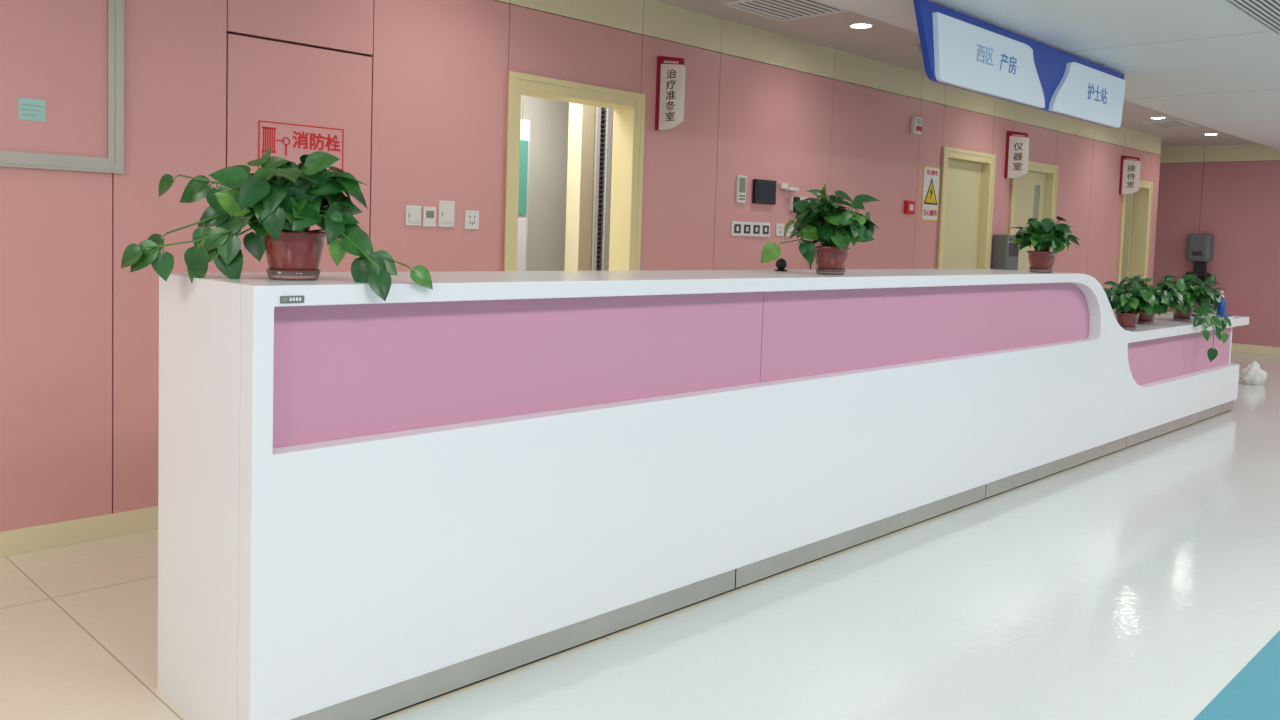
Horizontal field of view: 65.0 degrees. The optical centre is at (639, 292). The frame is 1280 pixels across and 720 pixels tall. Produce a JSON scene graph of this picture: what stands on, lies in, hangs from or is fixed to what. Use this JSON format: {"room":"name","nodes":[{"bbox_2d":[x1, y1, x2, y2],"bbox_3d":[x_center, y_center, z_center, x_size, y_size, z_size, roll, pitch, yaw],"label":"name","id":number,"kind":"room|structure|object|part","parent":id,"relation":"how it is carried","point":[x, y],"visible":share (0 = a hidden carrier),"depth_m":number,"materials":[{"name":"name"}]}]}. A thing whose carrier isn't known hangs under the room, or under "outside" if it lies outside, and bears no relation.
{"room":"hospital interior","nodes":[
{"label":"hospital interior","id":0,"kind":"room"},
{"bbox_2d":[521,95,613,270],"bbox_3d":[-0.893,-0.568,8.107,0.100,2.720,5.100,5,5,44],"label":"wall","id":1,"kind":"structure","parent":0,"point":[549,119],"depth_m":8.15,"materials":[{"name":"white paint"}]},
{"bbox_2d":[0,0,1161,531],"bbox_3d":[0.632,-0.447,6.896,0.140,2.720,16.715,5,5,44],"label":"wall","id":2,"kind":"structure","parent":0,"point":[416,89],"depth_m":5.00,"materials":[{"name":"pink paint"}]},
{"bbox_2d":[0,0,123,173],"bbox_3d":[-2.503,-0.937,3.551,0.026,0.945,1.270,5,5,44],"label":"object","id":3,"kind":"object","parent":2,"relation":"attached to","point":[66,54],"visible":1,"depth_m":3.87,"materials":[{"name":"metal"}]},
{"bbox_2d":[18,98,45,121],"bbox_3d":[-2.294,-0.692,3.793,0.003,0.080,0.090,5,5,44],"label":"sticky note","id":4,"kind":"object","parent":3,"relation":"attached to","point":[29,109],"visible":1,"depth_m":3.79,"materials":[{"name":"teal paper"}]},
{"bbox_2d":[0,506,157,556],"bbox_3d":[0.638,0.868,6.916,0.012,0.095,16.700,5,5,44],"label":"baseboard","id":5,"kind":"structure","parent":2,"relation":"attached to","point":[29,539],"depth_m":4.00,"materials":[{"name":"beige wood"}]},
{"bbox_2d":[258,120,343,171],"bbox_3d":[-1.536,-0.654,4.572,0.007,0.220,0.410,5,5,44],"label":"sign","id":6,"kind":"object","parent":2,"relation":"attached to","point":[287,141],"visible":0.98,"depth_m":4.55,"materials":[{"name":"red plastic"}]},
{"bbox_2d":[405,205,420,225],"bbox_3d":[-1.128,-0.386,5.005,0.015,0.100,0.088,5,5,44],"label":"light switch","id":7,"kind":"object","parent":2,"relation":"attached to","point":[412,213],"visible":1,"depth_m":5.00,"materials":[{"name":"white plastic"}]},
{"bbox_2d":[423,207,435,226],"bbox_3d":[-1.062,-0.385,5.074,0.012,0.100,0.075,5,5,44],"label":"thermostat","id":8,"kind":"object","parent":2,"relation":"attached to","point":[429,213],"visible":1,"depth_m":5.07,"materials":[{"name":"white plastic"}]},
{"bbox_2d":[438,200,454,226],"bbox_3d":[-0.989,-0.405,5.144,0.015,0.135,0.095,5,5,44],"label":"light switch","id":9,"kind":"object","parent":2,"relation":"attached to","point":[446,209],"visible":1,"depth_m":5.14,"materials":[{"name":"white plastic"}]},
{"bbox_2d":[464,210,478,229],"bbox_3d":[-0.880,-0.383,5.260,0.010,0.100,0.088,5,5,44],"label":"power socket","id":10,"kind":"object","parent":2,"relation":"attached to","point":[471,219],"visible":1,"depth_m":5.25,"materials":[{"name":"white plastic"}]},
{"bbox_2d":[503,71,645,270],"bbox_3d":[-0.430,-0.129,5.842,0.188,2.142,1.034,5,5,44],"label":"door frame","id":11,"kind":"structure","parent":2,"relation":"in","point":[629,107],"depth_m":6.04,"materials":[{"name":"beige paint"}]},
{"bbox_2d":[655,56,684,130],"bbox_3d":[0.184,-1.222,6.117,0.215,0.450,0.031,5,5,44],"label":"room sign","id":12,"kind":"object","parent":2,"relation":"attached to","point":[670,77],"visible":1,"depth_m":6.11,"materials":[{"name":"white plastic"}]},
{"bbox_2d":[735,175,746,202],"bbox_3d":[0.686,-0.703,6.811,0.023,0.185,0.090,5,5,44],"label":"controller","id":13,"kind":"object","parent":2,"relation":"attached to","point":[740,180],"visible":1,"depth_m":6.79,"materials":[{"name":"white plastic"}]},
{"bbox_2d":[731,221,769,236],"bbox_3d":[0.765,-0.439,6.922,0.014,0.100,0.420,5,5,44],"label":"strip","id":14,"kind":"object","parent":2,"relation":"attached to","point":[738,228],"visible":1,"depth_m":6.91,"materials":[{"name":"white plastic"}]},
{"bbox_2d":[734,224,740,232],"bbox_3d":[0.661,-0.436,6.808,0.002,0.060,0.068,5,5,44],"label":"outlet","id":15,"kind":"object","parent":14,"relation":"attached to","point":[737,227],"depth_m":6.81,"materials":[{"name":"grey plastic"}]},
{"bbox_2d":[744,225,750,233],"bbox_3d":[0.734,-0.438,6.882,0.002,0.060,0.068,5,5,44],"label":"outlet","id":16,"kind":"object","parent":14,"relation":"attached to","point":[747,228],"depth_m":6.88,"materials":[{"name":"grey plastic"}]},
{"bbox_2d":[753,225,759,233],"bbox_3d":[0.807,-0.440,6.956,0.002,0.060,0.068,5,5,44],"label":"outlet","id":17,"kind":"object","parent":14,"relation":"attached to","point":[756,228],"depth_m":6.95,"materials":[{"name":"grey plastic"}]},
{"bbox_2d":[763,225,768,233],"bbox_3d":[0.880,-0.442,7.030,0.002,0.060,0.068,5,5,44],"label":"outlet","id":18,"kind":"object","parent":14,"relation":"attached to","point":[765,227],"depth_m":7.03,"materials":[{"name":"grey plastic"}]},
{"bbox_2d":[752,179,776,204],"bbox_3d":[0.866,-0.703,6.988,0.032,0.165,0.235,5,5,44],"label":"touchscreen","id":19,"kind":"object","parent":2,"relation":"attached to","point":[764,191],"visible":1,"depth_m":6.96,"materials":[{"name":"black glass"}]},
{"bbox_3d":[0.877,-0.702,6.977,0.002,0.125,0.195,5,5,44],"label":"screen glass","id":20,"kind":"part","parent":19,"relation":"part of","materials":[{"name":"black glass"}]},
{"bbox_2d":[775,223,783,235],"bbox_3d":[0.996,-0.451,7.158,0.010,0.090,0.088,5,5,44],"label":"power socket","id":21,"kind":"object","parent":2,"relation":"attached to","point":[779,226],"visible":1,"depth_m":7.15,"materials":[{"name":"white plastic"}]},
{"bbox_2d":[779,183,798,190],"bbox_3d":[1.062,-0.755,7.169,0.050,0.050,0.180,5,5,44],"label":"holder","id":22,"kind":"object","parent":2,"relation":"attached to","point":[781,185],"visible":1,"depth_m":7.14,"materials":[{"name":"white plastic"}]},
{"bbox_2d":[786,224,793,235],"bbox_3d":[1.081,-0.453,7.243,0.010,0.090,0.088,5,5,44],"label":"power socket","id":23,"kind":"object","parent":2,"relation":"attached to","point":[791,228],"visible":0.6,"depth_m":7.24,"materials":[{"name":"white plastic"}]},
{"bbox_2d":[789,197,811,268],"bbox_3d":[1.190,-0.418,7.322,0.060,0.552,0.304,5,5,44],"label":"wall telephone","id":24,"kind":"object","parent":2,"relation":"attached to","point":[791,199],"visible":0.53,"depth_m":7.20,"materials":[{"name":"white plastic"}]},
{"bbox_2d":[904,200,914,213],"bbox_3d":[2.250,-0.714,8.387,0.037,0.110,0.120,5,5,44],"label":"button","id":25,"kind":"object","parent":2,"relation":"attached to","point":[909,206],"visible":1,"depth_m":8.35,"materials":[{"name":"red plastic"}]},
{"bbox_2d":[911,117,921,134],"bbox_3d":[2.306,-1.393,8.368,0.055,0.140,0.110,5,5,44],"label":"fire alarm sounder","id":26,"kind":"object","parent":2,"relation":"attached to","point":[916,122],"visible":1,"depth_m":8.34,"materials":[{"name":"white plastic"}]},
{"bbox_2d":[921,165,939,220],"bbox_3d":[2.505,-0.855,8.654,0.008,0.465,0.285,5,5,44],"label":"warning sign","id":27,"kind":"object","parent":2,"relation":"attached to","point":[931,175],"visible":1,"depth_m":8.64,"materials":[{"name":"white plastic"}]},
{"bbox_2d":[936,146,995,268],"bbox_3d":[2.890,-0.222,9.202,0.188,2.142,0.984,5,5,44],"label":"door","id":28,"kind":"structure","parent":2,"relation":"in","point":[967,176],"depth_m":9.24,"materials":[{"name":"beige paint"}]},
{"bbox_2d":[991,234,1018,269],"bbox_3d":[3.484,-0.345,9.582,0.165,0.420,0.260,5,5,44],"label":"soap dispenser","id":29,"kind":"object","parent":2,"relation":"attached to","point":[1003,258],"visible":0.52,"depth_m":9.49,"materials":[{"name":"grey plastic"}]},
{"bbox_2d":[1004,131,1028,178],"bbox_3d":[3.585,-1.317,9.559,0.215,0.450,0.031,5,5,44],"label":"room sign","id":30,"kind":"object","parent":2,"relation":"attached to","point":[1017,148],"visible":1,"depth_m":9.55,"materials":[{"name":"white plastic"}]},
{"bbox_2d":[1008,161,1057,270],"bbox_3d":[3.880,-0.250,10.205,0.188,2.142,1.044,5,5,44],"label":"door","id":31,"kind":"structure","parent":2,"relation":"in","point":[1033,194],"depth_m":10.23,"materials":[{"name":"beige paint"}]},
{"bbox_2d":[1119,155,1140,193],"bbox_3d":[5.707,-1.377,11.707,0.215,0.450,0.031,5,5,44],"label":"room sign","id":32,"kind":"object","parent":2,"relation":"attached to","point":[1129,183],"visible":1,"depth_m":11.70,"materials":[{"name":"white plastic"}]},
{"bbox_2d":[1114,180,1152,316],"bbox_3d":[5.651,-0.335,12.580,1.008,2.142,0.974,5,5,44],"label":"door","id":33,"kind":"structure","parent":2,"relation":"in","point":[1140,209],"depth_m":12.55,"materials":[{"name":"beige paint"}]},
{"bbox_3d":[6.007,-0.302,12.229,0.006,2.142,0.974,5,5,44],"label":"architrave","id":34,"kind":"part","parent":33,"relation":"part of","materials":[{"name":"beige paint"}]},
{"bbox_2d":[0,351,1279,719],"bbox_3d":[2.717,1.050,5.781,9.300,0.001,18.200,5,5,44],"label":"floor","id":35,"kind":"structure","parent":0,"point":[1141,581],"depth_m":3.40,"materials":[{"name":"tile"}]},
{"bbox_2d":[517,119,529,270],"bbox_3d":[-1.173,-0.225,7.402,0.495,2.100,0.490,5,5,44],"label":"medicine cabinet","id":36,"kind":"object","parent":35,"relation":"on","point":[524,124],"visible":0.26,"depth_m":7.33,"materials":[{"name":"white metal"}]},
{"bbox_3d":[-1.011,0.118,7.255,0.015,1.325,0.435,5,5,44],"label":"door","id":37,"kind":"part","parent":36,"relation":"part of","materials":[{"name":"white metal"}]},
{"bbox_3d":[-0.980,-0.838,7.198,0.015,0.540,0.435,5,5,44],"label":"door","id":38,"kind":"part","parent":36,"relation":"part of","materials":[{"name":"teal glass"}]},
{"bbox_2d":[564,103,595,270],"bbox_3d":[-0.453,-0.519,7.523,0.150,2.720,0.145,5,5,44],"label":"door","id":39,"kind":"structure","parent":35,"relation":"on","point":[581,126],"depth_m":7.45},
{"bbox_2d":[591,107,612,270],"bbox_3d":[-0.320,-0.310,7.620,0.070,2.300,0.158,5,5,44],"label":"shutter","id":40,"kind":"object","parent":35,"relation":"on","point":[602,149],"visible":0.5,"depth_m":7.58,"materials":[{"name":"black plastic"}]},
{"bbox_2d":[158,269,1248,719],"bbox_3d":[1.886,0.457,5.580,0.584,1.155,8.530,5,5,44],"label":"reception desk","id":41,"kind":"object","parent":35,"relation":"on","point":[370,507],"depth_m":3.04,"materials":[{"name":"laminate"}]},
{"bbox_3d":[-1.124,0.561,2.588,0.510,1.110,0.040,5,5,44],"label":"panel","id":42,"kind":"part","parent":41,"relation":"part of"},
{"bbox_2d":[121,148,432,300],"bbox_3d":[-0.907,-0.185,2.624,0.738,0.379,0.385,2,3,8],"label":"pothos","id":43,"kind":"object","parent":41,"relation":"on","point":[280,201],"visible":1,"depth_m":2.55,"materials":[{"name":"green plant"}]},
{"bbox_2d":[260,231,325,270],"bbox_3d":[-0.901,-0.106,2.617,0.168,0.113,0.168,5,5,44],"label":"pot","id":44,"kind":"object","parent":41,"relation":"on","point":[293,250],"depth_m":2.56,"materials":[{"name":"red plastic"}]},
{"bbox_3d":[-0.284,1.063,3.060,0.012,0.082,1.788,5,5,44],"label":"kick plate","id":45,"kind":"part","parent":41,"relation":"part of","materials":[{"name":"metal"}]},
{"bbox_3d":[-0.234,0.188,3.104,0.014,0.369,1.957,5,5,44],"label":"inset panel","id":46,"kind":"part","parent":41,"relation":"part of","materials":[{"name":"pink plastic"}]},
{"bbox_2d":[159,269,1237,330],"bbox_3d":[1.872,0.093,5.584,0.510,0.430,8.530,5,5,44],"label":"countertop","id":47,"kind":"structure","parent":41,"relation":"on","point":[218,286],"depth_m":3.30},
{"bbox_2d":[774,258,787,270],"bbox_3d":[0.634,-0.127,4.516,0.060,0.057,0.060,5,5,44],"label":"desk microphone","id":48,"kind":"object","parent":41,"relation":"on","point":[781,263],"visible":0.99,"depth_m":4.50,"materials":[{"name":"black plastic"}]},
{"bbox_2d":[761,182,879,274],"bbox_3d":[0.805,-0.274,4.275,0.390,0.389,0.447,5,5,44],"label":"pothos","id":49,"kind":"object","parent":41,"relation":"on","point":[823,220],"visible":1,"depth_m":4.22,"materials":[{"name":"green plant"}]},
{"bbox_3d":[1.053,1.025,4.413,0.012,0.082,2.003,5,5,44],"label":"kick plate","id":50,"kind":"part","parent":41,"relation":"part of","materials":[{"name":"metal"}]},
{"bbox_3d":[1.605,0.137,4.965,0.014,0.369,3.268,5,5,44],"label":"inset panel","id":51,"kind":"part","parent":41,"relation":"part of","materials":[{"name":"pink plastic"}]},
{"bbox_2d":[1009,216,1079,272],"bbox_3d":[2.278,-0.273,5.666,0.354,0.317,0.334,5,5,44],"label":"pothos","id":52,"kind":"object","parent":41,"relation":"on","point":[1045,234],"visible":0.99,"depth_m":5.60,"materials":[{"name":"green plant"}]},
{"bbox_2d":[1027,251,1056,268],"bbox_3d":[2.262,-0.182,5.662,0.160,0.107,0.160,5,5,44],"label":"pot","id":53,"kind":"object","parent":52,"relation":"on","point":[1037,259],"depth_m":5.61,"materials":[{"name":"red plastic"}]},
{"bbox_3d":[2.462,0.985,5.839,0.012,0.082,1.993,5,5,44],"label":"kick plate","id":54,"kind":"part","parent":41,"relation":"part of","materials":[{"name":"metal"}]},
{"bbox_2d":[1103,279,1163,329],"bbox_3d":[3.298,0.076,6.691,0.588,0.333,0.420,-1,4,-36],"label":"pothos","id":55,"kind":"object","parent":41,"relation":"on","point":[1127,305],"visible":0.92,"depth_m":6.59,"materials":[{"name":"green plant"}]},
{"bbox_2d":[1115,311,1139,326],"bbox_3d":[3.226,0.179,6.660,0.151,0.102,0.151,5,5,44],"label":"pot","id":56,"kind":"object","parent":55,"relation":"on","point":[1124,318],"depth_m":6.61,"materials":[{"name":"red plastic"}]},
{"bbox_2d":[1103,275,1187,323],"bbox_3d":[3.635,0.041,7.252,0.554,0.358,0.641,5,5,44],"label":"pothos","id":57,"kind":"object","parent":41,"relation":"on","point":[1163,295],"visible":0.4,"depth_m":7.13,"materials":[{"name":"green plant"}]},
{"bbox_2d":[1138,310,1154,320],"bbox_3d":[3.647,0.157,7.256,0.151,0.102,0.151,5,5,44],"label":"pot","id":58,"kind":"object","parent":57,"relation":"on","point":[1142,317],"depth_m":7.21,"materials":[{"name":"red plastic"}]},
{"bbox_3d":[3.932,0.449,7.355,0.014,0.350,2.650,5,5,44],"label":"inset panel","id":59,"kind":"part","parent":41,"relation":"part of","materials":[{"name":"pink plastic"}]},
{"bbox_3d":[4.032,0.941,7.429,0.012,0.082,2.463,5,5,44],"label":"kick plate","id":60,"kind":"part","parent":41,"relation":"part of","materials":[{"name":"metal"}]},
{"bbox_2d":[1187,276,1201,316],"bbox_3d":[4.545,0.021,8.305,0.150,0.330,0.300,5,5,44],"label":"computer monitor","id":61,"kind":"object","parent":41,"relation":"on","point":[1193,315],"visible":0.14,"depth_m":8.28,"materials":[{"name":"black plastic"}]},
{"bbox_2d":[1159,274,1231,361],"bbox_3d":[4.111,0.173,7.640,0.592,0.655,0.625,5,5,44],"label":"pothos","id":62,"kind":"object","parent":41,"relation":"on","point":[1203,295],"visible":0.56,"depth_m":7.52,"materials":[{"name":"green plant"}]},
{"bbox_2d":[1173,306,1194,317],"bbox_3d":[4.139,0.144,7.669,0.160,0.107,0.160,5,5,44],"label":"pot","id":63,"kind":"object","parent":62,"relation":"on","point":[1179,314],"depth_m":7.62,"materials":[{"name":"red plastic"}]},
{"bbox_2d":[1216,291,1225,315],"bbox_3d":[4.813,0.089,8.319,0.066,0.210,0.073,5,5,44],"label":"sanitizer bottle","id":64,"kind":"object","parent":41,"relation":"on","point":[1221,309],"visible":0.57,"depth_m":8.30,"materials":[{"name":"blue plastic"}]},
{"bbox_2d":[1217,315,1233,318],"bbox_3d":[4.739,0.192,8.146,0.070,0.020,0.240,5,5,44],"label":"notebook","id":65,"kind":"object","parent":41,"relation":"on","point":[1221,316],"visible":0.68,"depth_m":8.13,"materials":[{"name":"white paper"}]},
{"bbox_3d":[4.695,0.589,8.496,0.510,0.725,0.040,5,5,44],"label":"panel","id":66,"kind":"part","parent":41,"relation":"part of","materials":[{"name":"white plastic"}]},
{"bbox_2d":[1239,361,1266,384],"bbox_3d":[6.108,0.789,10.015,0.256,0.234,0.240,5,5,44],"label":"plastic bag","id":67,"kind":"object","parent":35,"relation":"on","point":[1252,374],"visible":1,"depth_m":9.95,"materials":[{"name":"white plastic"}]},
{"bbox_2d":[815,245,850,268],"bbox_3d":[0.814,-0.146,4.282,0.160,0.107,0.160,5,5,44],"label":"pot","id":68,"kind":"object","parent":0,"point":[826,256],"depth_m":4.22,"materials":[{"name":"red plastic"}]},
{"bbox_2d":[654,0,1279,149],"bbox_3d":[2.804,-1.653,5.620,9.300,0.221,18.200,5,5,44],"label":"ceiling","id":69,"kind":"structure","parent":0,"point":[1204,64],"depth_m":6.65,"materials":[{"name":"white paint"}]},
{"bbox_2d":[723,0,848,21],"bbox_3d":[0.911,-1.752,6.152,0.550,0.010,0.600,5,5,44],"label":"ceiling vent","id":70,"kind":"object","parent":69,"relation":"in","point":[780,10],"visible":0.91,"depth_m":6.20,"materials":[{"name":"white plastic"}]},
{"bbox_2d":[848,22,873,28],"bbox_3d":[1.456,-1.762,6.625,0.170,0.010,0.170,5,5,44],"label":"recessed light","id":71,"kind":"object","parent":69,"relation":"in","point":[860,25],"visible":1,"depth_m":6.61,"materials":[{"name":"white plastic"}]},
{"bbox_2d":[851,24,870,27],"bbox_3d":[1.456,-1.763,6.625,0.132,0.003,0.132,5,5,44],"label":"diffuser","id":72,"kind":"object","parent":71,"relation":"attached to","point":[852,25],"depth_m":6.62,"materials":[{"name":"white plastic"}]},
{"bbox_2d":[913,0,1125,127],"bbox_3d":[2.506,-1.386,6.343,0.068,0.419,3.000,5,5,44],"label":"hanging sign","id":73,"kind":"object","parent":69,"relation":"hanging from","point":[960,50],"visible":1,"depth_m":6.04,"materials":[{"name":"plastic"}]},
{"bbox_3d":[2.067,-1.337,5.879,0.030,0.349,1.420,5,5,44],"label":"lightbox panel","id":74,"kind":"part","parent":73,"relation":"part of","materials":[{"name":"white plastic"}]},
{"bbox_3d":[3.095,-1.366,6.919,0.030,0.349,1.245,5,5,44],"label":"lightbox panel","id":75,"kind":"part","parent":73,"relation":"part of","materials":[{"name":"white plastic"}]},
{"bbox_2d":[1149,116,1166,118],"bbox_3d":[5.552,-1.878,10.772,0.170,0.010,0.170,5,5,44],"label":"recessed light","id":76,"kind":"object","parent":69,"relation":"in","point":[1155,117],"visible":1,"depth_m":10.72,"materials":[{"name":"white plastic"}]},
{"bbox_2d":[1140,120,1198,128],"bbox_3d":[5.952,-1.896,11.290,0.400,0.010,0.700,5,5,44],"label":"ceiling vent","id":77,"kind":"object","parent":69,"relation":"in","point":[1161,124],"visible":1,"depth_m":11.28,"materials":[{"name":"white plastic"}]},
{"bbox_2d":[1203,133,1218,134],"bbox_3d":[6.887,-1.915,12.123,0.170,0.010,0.170,5,5,44],"label":"recessed light","id":78,"kind":"object","parent":69,"relation":"in","point":[1204,133],"visible":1,"depth_m":12.11,"materials":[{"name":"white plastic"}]},
{"bbox_2d":[1218,0,1279,35],"bbox_3d":[3.245,-1.498,5.189,0.350,0.010,1.800,5,5,44],"label":"ceiling vent","id":79,"kind":"object","parent":69,"relation":"in","point":[1265,14],"visible":1,"depth_m":5.38,"materials":[{"name":"white plastic"}]},
{"bbox_2d":[1129,144,1279,346],"bbox_3d":[9.120,-0.486,12.137,9.100,2.720,0.100,5,5,44],"label":"wall","id":80,"kind":"structure","parent":0,"point":[1230,193],"depth_m":13.31,"materials":[{"name":"pink paint"}]},
{"bbox_2d":[1186,233,1213,286],"bbox_3d":[7.511,-0.340,13.516,0.300,0.920,0.205,5,5,44],"label":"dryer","id":81,"kind":"object","parent":80,"relation":"attached to","point":[1199,250],"visible":0.77,"depth_m":13.43,"materials":[{"name":"grey plastic"}]},
{"bbox_3d":[7.447,-0.527,13.433,0.120,0.060,0.005,5,5,44],"label":"control panel","id":82,"kind":"part","parent":81,"relation":"part of","materials":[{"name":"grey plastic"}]},
{"bbox_2d":[1186,233,1213,261],"bbox_3d":[7.521,-0.609,13.502,0.300,0.380,0.200,5,5,44],"label":"dispenser","id":83,"kind":"object","parent":81,"relation":"on","point":[1200,246],"depth_m":13.42,"materials":[{"name":"grey plastic"}]},
{"bbox_2d":[1231,343,1279,354],"bbox_3d":[9.037,0.822,12.174,9.100,0.100,0.015,5,5,44],"label":"baseboard","id":84,"kind":"structure","parent":80,"relation":"attached to","point":[1234,346],"depth_m":13.14,"materials":[{"name":"beige wood"}]}
]}

